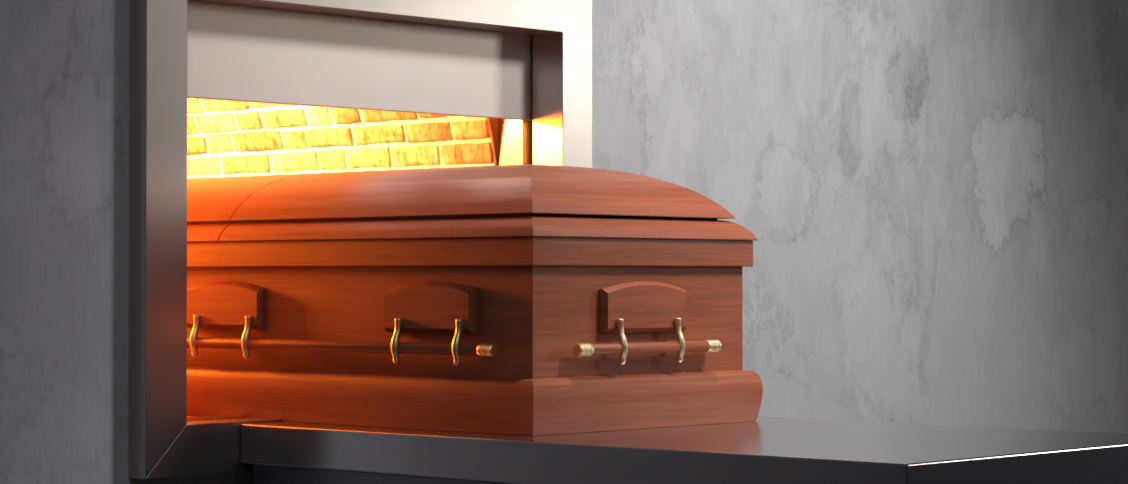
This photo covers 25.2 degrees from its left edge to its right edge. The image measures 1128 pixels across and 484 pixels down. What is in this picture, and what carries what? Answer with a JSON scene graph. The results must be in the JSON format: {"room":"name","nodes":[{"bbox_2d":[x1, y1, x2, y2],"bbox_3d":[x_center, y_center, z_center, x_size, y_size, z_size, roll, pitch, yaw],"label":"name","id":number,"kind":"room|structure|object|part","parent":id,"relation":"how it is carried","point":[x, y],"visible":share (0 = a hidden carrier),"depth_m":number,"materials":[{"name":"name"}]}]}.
{"room":"crematorium","nodes":[
{"label":"crematorium","id":0,"kind":"room"},
{"bbox_2d":[0,0,1127,483],"bbox_3d":[-0.951,-0.501,4.713,0.120,3.400,12.620,-1,-1,43],"label":"wall","id":1,"kind":"structure","parent":0,"point":[932,194],"depth_m":6.36,"materials":[{"name":"grey paint"}]},
{"bbox_2d":[128,0,591,478],"bbox_3d":[-1.064,-0.299,5.837,1.920,1.520,1.370,-1,-1,43],"label":"furnace","id":2,"kind":"object","parent":1,"relation":"attached to","point":[218,88],"visible":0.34,"depth_m":5.26,"materials":[{"name":"metal"}]},
{"bbox_3d":[-0.393,0.401,5.206,0.092,0.098,1.245,-1,-1,43],"label":"frame rail","id":3,"kind":"part","parent":2,"relation":"part of","materials":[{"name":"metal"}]},
{"bbox_3d":[-0.479,0.379,5.286,0.080,0.050,1.050,-1,-1,43],"label":"throat panel","id":4,"kind":"part","parent":2,"relation":"part of","materials":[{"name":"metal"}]},
{"bbox_3d":[-0.438,-0.660,5.263,0.020,0.766,1.086,-1,-1,43],"label":"hatch door","id":5,"kind":"part","parent":2,"relation":"part of","materials":[{"name":"metal"}]},
{"bbox_3d":[-0.393,-0.517,5.219,0.092,0.098,1.245,-1,-1,43],"label":"frame rail","id":6,"kind":"part","parent":2,"relation":"part of","materials":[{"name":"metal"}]},
{"bbox_2d":[187,164,762,435],"bbox_3d":[-0.480,0.106,5.330,1.790,0.503,0.680,-1,-1,43],"label":"casket","id":7,"kind":"object","parent":2,"relation":"in","point":[520,299],"visible":0.71,"depth_m":4.79,"materials":[{"name":"brown wood"}]},
{"bbox_3d":[-0.750,0.192,5.131,0.016,0.086,0.023,-1,-1,43],"label":"handle arm","id":8,"kind":"part","parent":7,"relation":"part of","materials":[{"name":"gold metal"}]},
{"bbox_3d":[-0.686,0.127,5.099,0.234,0.097,0.018,-1,-1,43],"label":"handle panel","id":9,"kind":"part","parent":7,"relation":"part of","materials":[{"name":"brown wood"}]},
{"bbox_3d":[-0.631,0.190,5.021,0.016,0.086,0.023,-1,-1,43],"label":"handle arm","id":10,"kind":"part","parent":7,"relation":"part of","materials":[{"name":"gold metal"}]},
{"bbox_3d":[-0.791,-0.088,5.620,0.843,0.106,0.581,-1,-1,43],"label":"lid","id":11,"kind":"part","parent":7,"relation":"part of","materials":[{"name":"brown wood"}]},
{"bbox_3d":[-0.314,0.186,4.728,0.016,0.086,0.023,-1,-1,43],"label":"handle arm","id":12,"kind":"part","parent":7,"relation":"part of","materials":[{"name":"gold metal"}]},
{"bbox_3d":[-0.250,0.121,4.696,0.234,0.097,0.018,-1,-1,43],"label":"handle panel","id":13,"kind":"part","parent":7,"relation":"part of","materials":[{"name":"brown wood"}]},
{"bbox_3d":[-0.195,0.184,4.618,0.016,0.086,0.023,-1,-1,43],"label":"handle arm","id":14,"kind":"part","parent":7,"relation":"part of","materials":[{"name":"gold metal"}]},
{"bbox_3d":[-0.480,0.307,5.327,1.766,0.101,0.656,-1,-1,43],"label":"moulding","id":15,"kind":"part","parent":7,"relation":"part of","materials":[{"name":"brown wood"}]},
{"bbox_3d":[-0.169,-0.097,5.045,0.845,0.106,0.581,-1,-1,43],"label":"lid","id":16,"kind":"part","parent":7,"relation":"part of","materials":[{"name":"brown wood"}]},
{"bbox_3d":[0.108,0.185,4.663,0.024,0.086,0.016,-1,-1,43],"label":"handle arm","id":17,"kind":"part","parent":7,"relation":"part of","materials":[{"name":"gold metal"}]},
{"bbox_3d":[0.150,0.121,4.738,0.018,0.097,0.234,-1,-1,43],"label":"handle panel","id":18,"kind":"part","parent":7,"relation":"part of","materials":[{"name":"brown wood"}]},
{"bbox_3d":[0.220,0.186,4.784,0.024,0.086,0.016,-1,-1,43],"label":"handle arm","id":19,"kind":"part","parent":7,"relation":"part of","materials":[{"name":"gold metal"}]},
{"bbox_3d":[-0.106,-0.051,5.696,0.080,0.920,0.050,-1,-1,43],"label":"throat panel","id":20,"kind":"part","parent":2,"relation":"part of","materials":[{"name":"metal"}]},
{"bbox_3d":[1.741,1.212,2.199,7.452,0.100,12.620,-1,-1,43],"label":"floor","id":21,"kind":"structure","parent":0,"visible":0},
{"bbox_2d":[241,416,1127,483],"bbox_3d":[0.251,0.774,4.678,1.561,0.850,0.897,-1,-1,43],"label":"table","id":22,"kind":"object","parent":21,"relation":"on","point":[765,450],"visible":0.83,"depth_m":4.38,"materials":[{"name":"metal"}]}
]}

